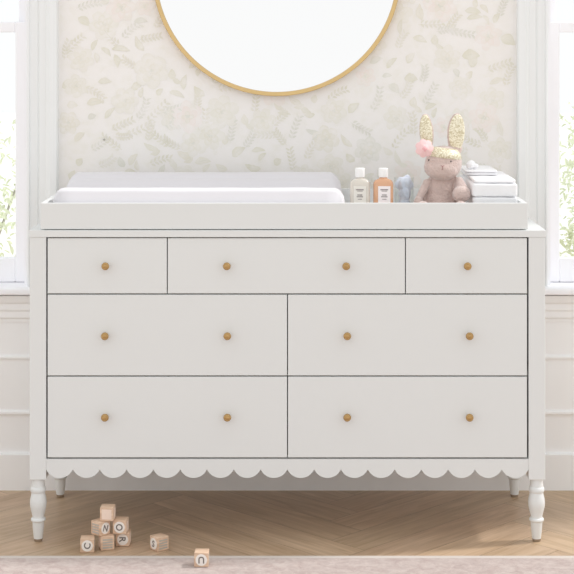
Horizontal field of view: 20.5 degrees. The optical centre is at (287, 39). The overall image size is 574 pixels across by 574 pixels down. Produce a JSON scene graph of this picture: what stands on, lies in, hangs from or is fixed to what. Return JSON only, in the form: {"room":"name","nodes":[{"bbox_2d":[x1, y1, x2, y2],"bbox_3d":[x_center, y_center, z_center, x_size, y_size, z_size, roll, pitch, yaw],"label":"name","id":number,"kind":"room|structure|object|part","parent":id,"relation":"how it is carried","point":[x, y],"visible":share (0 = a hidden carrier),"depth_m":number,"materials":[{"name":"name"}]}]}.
{"room":"children's room","nodes":[
{"label":"children's room","id":0,"kind":"room"},
{"bbox_2d":[0,491,573,555],"bbox_3d":[0.000,1.420,1.745,5.000,0.050,6.690,0,0,0],"label":"floor","id":1,"kind":"structure","parent":0,"point":[225,523],"depth_m":4.60,"materials":[{"name":"brown wood"}]},
{"bbox_2d":[80,535,94,552],"bbox_3d":[-0.546,1.376,4.336,0.038,0.038,0.039,0,0,-4],"label":"block","id":2,"kind":"object","parent":1,"relation":"on","point":[87,542],"visible":1,"depth_m":4.32,"materials":[{"name":"brown wood"}]},
{"bbox_2d":[99,532,113,550],"bbox_3d":[-0.497,1.376,4.357,0.038,0.038,0.038,0,0,-16],"label":"block","id":3,"kind":"object","parent":1,"relation":"on","point":[106,542],"visible":1,"depth_m":4.34,"materials":[{"name":"brown wood"}]},
{"bbox_2d":[91,518,109,535],"bbox_3d":[-0.513,1.337,4.362,0.039,0.038,0.038,0,0,40],"label":"block","id":4,"kind":"object","parent":3,"relation":"on","point":[99,528],"visible":1,"depth_m":4.35,"materials":[{"name":"brown wood"}]},
{"bbox_3d":[-0.525,1.338,4.348,0.027,0.026,0.001,0,0,40],"label":"printed panel","id":5,"kind":"part","parent":4,"relation":"part of","materials":[{"name":"beige wood"}]},
{"bbox_2d":[100,504,115,520],"bbox_3d":[-0.494,1.299,4.367,0.038,0.038,0.038,0,0,3],"label":"block","id":6,"kind":"object","parent":4,"relation":"on","point":[107,511],"visible":1,"depth_m":4.35,"materials":[{"name":"brown wood"}]},
{"bbox_3d":[-0.495,1.299,4.348,0.027,0.027,0.001,0,0,3],"label":"printed panel","id":7,"kind":"part","parent":6,"relation":"part of","materials":[{"name":"beige wood"}]},
{"bbox_3d":[-0.491,1.376,4.339,0.027,0.026,0.001,0,0,-16],"label":"printed panel","id":8,"kind":"part","parent":3,"relation":"part of","materials":[{"name":"beige wood"}]},
{"bbox_2d":[116,529,130,545],"bbox_3d":[-0.453,1.376,4.391,0.038,0.038,0.039,0,0,2],"label":"block","id":9,"kind":"object","parent":1,"relation":"on","point":[121,539],"visible":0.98,"depth_m":4.37,"materials":[{"name":"brown wood"}]},
{"bbox_2d":[113,516,128,533],"bbox_3d":[-0.459,1.337,4.377,0.038,0.038,0.039,0,0,6],"label":"block","id":10,"kind":"object","parent":9,"relation":"on","point":[120,524],"visible":1,"depth_m":4.36,"materials":[{"name":"brown wood"}]},
{"bbox_3d":[-0.441,1.337,4.375,0.001,0.027,0.027,0,0,6],"label":"printed panel","id":11,"kind":"part","parent":10,"relation":"part of","materials":[{"name":"beige wood"}]},
{"bbox_2d":[150,533,168,551],"bbox_3d":[-0.352,1.376,4.349,0.039,0.038,0.038,0,0,-40],"label":"block","id":12,"kind":"object","parent":1,"relation":"on","point":[159,542],"visible":1,"depth_m":4.34,"materials":[{"name":"brown wood"}]},
{"bbox_3d":[-0.339,1.376,4.335,0.027,0.026,0.001,0,0,-40],"label":"printed panel","id":13,"kind":"part","parent":12,"relation":"part of","materials":[{"name":"beige wood"}]},
{"bbox_2d":[0,556,573,573],"bbox_3d":[0.000,1.391,3.273,2.900,0.008,2.000,0,0,0],"label":"rug","id":14,"kind":"object","parent":1,"relation":"on","point":[8,564],"visible":1,"depth_m":4.20,"materials":[{"name":"beige fabric"}]},
{"bbox_2d":[194,549,208,566],"bbox_3d":[-0.226,1.368,4.195,0.038,0.038,0.039,0,0,1],"label":"block","id":15,"kind":"object","parent":14,"relation":"on","point":[201,556],"visible":1,"depth_m":4.18,"materials":[{"name":"brown wood"}]},
{"bbox_2d":[29,218,545,541],"bbox_3d":[0.000,0.961,4.626,1.434,0.868,0.500,0,0,0],"label":"dresser","id":16,"kind":"object","parent":1,"relation":"on","point":[166,352],"visible":1,"depth_m":4.40,"materials":[{"name":"paint"}]},
{"bbox_3d":[-0.694,1.303,4.423,0.047,0.169,0.047,0,0,0],"label":"leg","id":17,"kind":"part","parent":16,"relation":"part of","materials":[{"name":"paint"}]},
{"bbox_3d":[-0.692,0.883,4.423,0.045,0.673,0.045,0,0,0],"label":"corner post","id":18,"kind":"part","parent":16,"relation":"part of","materials":[{"name":"paint"}]},
{"bbox_3d":[-0.694,1.303,4.852,0.047,0.169,0.047,0,0,0],"label":"leg","id":19,"kind":"part","parent":16,"relation":"part of","materials":[{"name":"paint"}]},
{"bbox_3d":[-0.504,1.043,4.389,0.022,0.022,0.026,0,0,0],"label":"knob","id":20,"kind":"part","parent":16,"relation":"part of","materials":[{"name":"gold metal"}]},
{"bbox_3d":[-0.504,0.818,4.389,0.022,0.022,0.026,0,0,0],"label":"knob","id":21,"kind":"part","parent":16,"relation":"part of","materials":[{"name":"gold metal"}]},
{"bbox_3d":[-0.503,0.625,4.389,0.022,0.022,0.026,0,0,0],"label":"knob","id":22,"kind":"part","parent":16,"relation":"part of","materials":[{"name":"gold metal"}]},
{"bbox_3d":[-0.500,0.626,4.412,0.330,0.153,0.019,0,0,0],"label":"drawer","id":23,"kind":"part","parent":16,"relation":"part of","materials":[{"name":"paint"}]},
{"bbox_3d":[-0.333,1.046,4.412,0.664,0.224,0.019,0,0,0],"label":"drawer","id":24,"kind":"part","parent":16,"relation":"part of","materials":[{"name":"paint"}]},
{"bbox_3d":[-0.333,0.818,4.412,0.664,0.224,0.019,0,0,0],"label":"drawer","id":25,"kind":"part","parent":16,"relation":"part of","materials":[{"name":"paint"}]},
{"bbox_3d":[-0.166,1.043,4.389,0.022,0.022,0.026,0,0,0],"label":"knob","id":26,"kind":"part","parent":16,"relation":"part of","materials":[{"name":"gold metal"}]},
{"bbox_3d":[-0.166,0.818,4.389,0.022,0.022,0.026,0,0,0],"label":"knob","id":27,"kind":"part","parent":16,"relation":"part of","materials":[{"name":"gold metal"}]},
{"bbox_3d":[-0.168,0.625,4.389,0.022,0.022,0.026,0,0,0],"label":"knob","id":28,"kind":"part","parent":16,"relation":"part of","materials":[{"name":"gold metal"}]},
{"bbox_2d":[41,188,527,228],"bbox_3d":[-0.009,0.490,4.622,1.350,0.074,0.436,0,0,0],"label":"tray","id":29,"kind":"object","parent":16,"relation":"on","point":[347,215],"visible":0.77,"depth_m":4.40,"materials":[{"name":"paint"}]},
{"bbox_2d":[53,172,344,202],"bbox_3d":[-0.249,0.457,4.620,0.836,0.120,0.397,0,0,0],"label":"changing pad","id":30,"kind":"object","parent":29,"relation":"in","point":[83,187],"visible":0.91,"depth_m":4.46,"materials":[{"name":"white fabric"}]},
{"bbox_2d":[350,168,369,202],"bbox_3d":[0.206,0.441,4.519,0.057,0.153,0.040,0,0,4],"label":"lotion bottle","id":31,"kind":"object","parent":29,"relation":"in","point":[359,186],"visible":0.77,"depth_m":4.50,"materials":[{"name":"grey plastic"}]},
{"bbox_2d":[373,168,392,202],"bbox_3d":[0.273,0.441,4.519,0.057,0.153,0.040,0,0,4],"label":"wash bottle","id":32,"kind":"object","parent":29,"relation":"in","point":[382,186],"visible":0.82,"depth_m":4.50,"materials":[{"name":"orange plastic"}]},
{"bbox_2d":[414,113,470,202],"bbox_3d":[0.440,0.364,4.530,0.168,0.306,0.205,0,0,0],"label":"rabbit","id":33,"kind":"object","parent":29,"relation":"in","point":[442,165],"visible":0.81,"depth_m":4.53},
{"bbox_2d":[415,139,433,157],"bbox_3d":[0.391,0.309,4.516,0.052,0.053,0.019,0,0,0],"label":"flower","id":34,"kind":"object","parent":33,"relation":"on","point":[424,148],"depth_m":4.52,"materials":[{"name":"pink fabric"}]},
{"bbox_2d":[460,174,517,202],"bbox_3d":[0.584,0.460,4.629,0.129,0.114,0.339,0,0,0],"label":"folded blanket","id":35,"kind":"object","parent":29,"relation":"in","point":[480,192],"visible":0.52,"depth_m":4.46,"materials":[{"name":"white fabric"}]},
{"bbox_2d":[463,171,515,182],"bbox_3d":[0.586,0.398,4.630,0.120,0.012,0.318,0,0,0],"label":"folded blanket","id":36,"kind":"object","parent":35,"relation":"on","point":[501,177],"visible":0.74,"depth_m":4.51,"materials":[{"name":"white fabric"}]},
{"bbox_2d":[460,165,496,174],"bbox_3d":[0.563,0.384,4.693,0.095,0.016,0.188,0,0,0],"label":"folded blanket","id":37,"kind":"object","parent":36,"relation":"on","point":[482,169],"visible":0.83,"depth_m":4.61,"materials":[{"name":"white fabric"}]},
{"bbox_2d":[466,160,478,168],"bbox_3d":[0.538,0.364,4.638,0.038,0.026,0.026,0,0,-25],"label":"washcloth","id":38,"kind":"object","parent":37,"relation":"on","point":[470,164],"visible":1,"depth_m":4.63,"materials":[{"name":"white fabric"}]},
{"bbox_3d":[0.335,0.456,4.570,0.058,0.122,0.058,0,0,0],"label":"glass jar","id":39,"kind":"object","parent":29,"relation":"in","visible":0},
{"bbox_2d":[395,174,413,202],"bbox_3d":[0.335,0.448,4.570,0.055,0.122,0.047,0,0,0],"label":"cloth","id":40,"kind":"object","parent":39,"relation":"in","point":[404,184],"visible":0.61,"depth_m":4.56,"materials":[{"name":"fabric"}]},
{"bbox_3d":[-0.003,0.626,4.412,0.658,0.153,0.019,0,0,0],"label":"drawer","id":41,"kind":"part","parent":16,"relation":"part of","materials":[{"name":"paint"}]},
{"bbox_3d":[0.000,0.873,4.867,1.338,0.653,0.008,0,0,0],"label":"panel","id":42,"kind":"part","parent":16,"relation":"part of","materials":[{"name":"white wood"}]},
{"bbox_3d":[0.000,0.704,4.436,1.338,0.017,0.019,0,0,0],"label":"frame rail","id":43,"kind":"part","parent":16,"relation":"part of","materials":[{"name":"white wood"}]},
{"bbox_3d":[0.000,0.537,4.636,1.433,0.019,0.477,0,0,0],"label":"panel","id":44,"kind":"part","parent":16,"relation":"part of","materials":[{"name":"paint"}]},
{"bbox_3d":[0.162,0.625,4.389,0.022,0.022,0.026,0,0,0],"label":"knob","id":45,"kind":"part","parent":16,"relation":"part of","materials":[{"name":"gold metal"}]},
{"bbox_3d":[0.165,1.043,4.389,0.022,0.022,0.026,0,0,0],"label":"knob","id":46,"kind":"part","parent":16,"relation":"part of","materials":[{"name":"gold metal"}]},
{"bbox_3d":[0.165,0.818,4.389,0.022,0.022,0.026,0,0,0],"label":"knob","id":47,"kind":"part","parent":16,"relation":"part of","materials":[{"name":"gold metal"}]},
{"bbox_3d":[0.333,1.046,4.412,0.663,0.224,0.019,0,0,0],"label":"drawer","id":48,"kind":"part","parent":16,"relation":"part of","materials":[{"name":"paint"}]},
{"bbox_3d":[0.333,0.818,4.412,0.663,0.224,0.019,0,0,0],"label":"drawer","id":49,"kind":"part","parent":16,"relation":"part of","materials":[{"name":"paint"}]},
{"bbox_3d":[0.496,0.626,4.412,0.336,0.153,0.019,0,0,0],"label":"drawer","id":50,"kind":"part","parent":16,"relation":"part of","materials":[{"name":"paint"}]},
{"bbox_3d":[0.497,0.625,4.389,0.022,0.022,0.026,0,0,0],"label":"knob","id":51,"kind":"part","parent":16,"relation":"part of","materials":[{"name":"gold metal"}]},
{"bbox_3d":[0.503,1.043,4.389,0.022,0.022,0.026,0,0,0],"label":"knob","id":52,"kind":"part","parent":16,"relation":"part of","materials":[{"name":"gold metal"}]},
{"bbox_3d":[0.503,0.818,4.389,0.022,0.022,0.026,0,0,0],"label":"knob","id":53,"kind":"part","parent":16,"relation":"part of","materials":[{"name":"gold metal"}]},
{"bbox_3d":[0.694,1.303,4.852,0.047,0.169,0.047,0,0,0],"label":"leg","id":54,"kind":"part","parent":16,"relation":"part of","materials":[{"name":"paint"}]},
{"bbox_3d":[0.691,0.883,4.423,0.045,0.673,0.045,0,0,0],"label":"corner post","id":55,"kind":"part","parent":16,"relation":"part of","materials":[{"name":"paint"}]},
{"bbox_3d":[0.694,1.303,4.423,0.047,0.169,0.047,0,0,0],"label":"leg","id":56,"kind":"part","parent":16,"relation":"part of","materials":[{"name":"paint"}]},
{"bbox_2d":[59,0,515,188],"bbox_3d":[-0.011,-0.043,5.024,5.270,2.866,0.161,0,0,0],"label":"wall","id":57,"kind":"structure","parent":0,"point":[130,100],"depth_m":4.95,"materials":[{"name":"paper"}]},
{"bbox_2d":[0,0,58,294],"bbox_3d":[-1.254,-0.072,5.015,1.113,1.764,0.260,0,0,0],"label":"window","id":58,"kind":"structure","parent":57,"relation":"in","point":[36,31],"depth_m":4.93,"materials":[{"name":"paint"}]},
{"bbox_3d":[-1.254,0.353,5.022,0.867,0.820,0.035,0,0,0],"label":"sash","id":59,"kind":"part","parent":58,"relation":"part of","materials":[{"name":"paint"}]},
{"bbox_3d":[-1.254,0.775,4.942,1.113,0.022,0.115,0,0,0],"label":"sill","id":60,"kind":"part","parent":58,"relation":"part of","materials":[{"name":"paint"}]},
{"bbox_3d":[-1.254,-0.436,5.062,0.867,0.822,0.035,0,0,0],"label":"sash","id":61,"kind":"part","parent":58,"relation":"part of","materials":[{"name":"paint"}]},
{"bbox_3d":[-0.760,-0.095,4.930,0.094,1.718,0.030,0,0,0],"label":"casing","id":62,"kind":"part","parent":58,"relation":"part of","materials":[{"name":"paint"}]},
{"bbox_2d":[155,0,397,95],"bbox_3d":[-0.034,-0.213,4.933,0.774,0.774,0.023,0,0,0],"label":"wall mirror","id":63,"kind":"object","parent":57,"relation":"attached to","point":[258,47],"visible":1,"depth_m":4.93,"materials":[{"name":"white mirror"}]},
{"bbox_2d":[0,453,573,490],"bbox_3d":[0.000,1.339,4.924,5.000,0.112,0.014,0,0,0],"label":"baseboard","id":64,"kind":"structure","parent":57,"relation":"attached to","point":[14,467],"depth_m":4.92,"materials":[{"name":"paint"}]},
{"bbox_2d":[0,322,573,452],"bbox_3d":[0.000,1.093,4.938,5.000,0.605,0.014,0,0,0],"label":"wainscoting","id":65,"kind":"structure","parent":57,"relation":"attached to","point":[14,336],"depth_m":4.93,"materials":[{"name":"paint"}]},
{"bbox_2d":[0,295,573,321],"bbox_3d":[0.000,0.833,4.922,5.000,0.085,0.046,0,0,0],"label":"trim","id":66,"kind":"structure","parent":57,"relation":"attached to","point":[13,308],"depth_m":4.92,"materials":[{"name":"paint"}]},
{"bbox_2d":[0,410,573,415],"bbox_3d":[0.000,1.158,4.928,5.000,0.018,0.007,0,0,0],"label":"trim","id":67,"kind":"structure","parent":57,"relation":"attached to","point":[2,412],"depth_m":4.93,"materials":[{"name":"paint"}]},
{"bbox_2d":[0,355,573,359],"bbox_3d":[0.000,0.986,4.928,5.000,0.016,0.006,0,0,0],"label":"trim","id":68,"kind":"structure","parent":57,"relation":"attached to","point":[2,357],"depth_m":4.93,"materials":[{"name":"paint"}]},
{"bbox_2d":[516,0,573,294],"bbox_3d":[1.254,-0.072,5.015,1.113,1.764,0.260,0,0,0],"label":"window","id":69,"kind":"structure","parent":57,"relation":"in","point":[538,31],"depth_m":4.93,"materials":[{"name":"paint"}]},
{"bbox_3d":[0.760,-0.095,4.930,0.094,1.718,0.030,0,0,0],"label":"casing","id":70,"kind":"part","parent":69,"relation":"part of","materials":[{"name":"paint"}]},
{"bbox_3d":[1.254,-0.436,5.062,0.867,0.822,0.035,0,0,0],"label":"sash","id":71,"kind":"part","parent":69,"relation":"part of","materials":[{"name":"paint"}]},
{"bbox_3d":[1.254,0.775,4.942,1.113,0.022,0.115,0,0,0],"label":"sill","id":72,"kind":"part","parent":69,"relation":"part of","materials":[{"name":"paint"}]},
{"bbox_3d":[1.254,0.353,5.022,0.867,0.820,0.035,0,0,0],"label":"sash","id":73,"kind":"part","parent":69,"relation":"part of","materials":[{"name":"paint"}]},
{"label":"outside","id":74,"kind":"structure","parent":0,"visible":0},
{"bbox_2d":[0,113,573,256],"bbox_3d":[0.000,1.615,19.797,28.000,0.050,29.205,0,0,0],"label":"trees","id":75,"kind":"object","parent":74,"point":[6,119],"depth_m":18.91,"materials":[{"name":"green plant"}]},
{"bbox_2d":[0,120,14,256],"bbox_3d":[-1.388,0.925,6.766,0.996,1.336,1.034,0,0,0],"label":"shrub","id":76,"kind":"object","parent":75,"relation":"on","point":[3,215],"visible":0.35,"depth_m":6.63,"materials":[{"name":"green plant"}]},
{"bbox_2d":[560,102,573,256],"bbox_3d":[1.493,0.895,6.710,0.935,1.398,1.188,0,0,0],"label":"shrub","id":77,"kind":"object","parent":75,"relation":"on","point":[570,164],"visible":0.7,"depth_m":6.71,"materials":[{"name":"green plant"}]}
]}

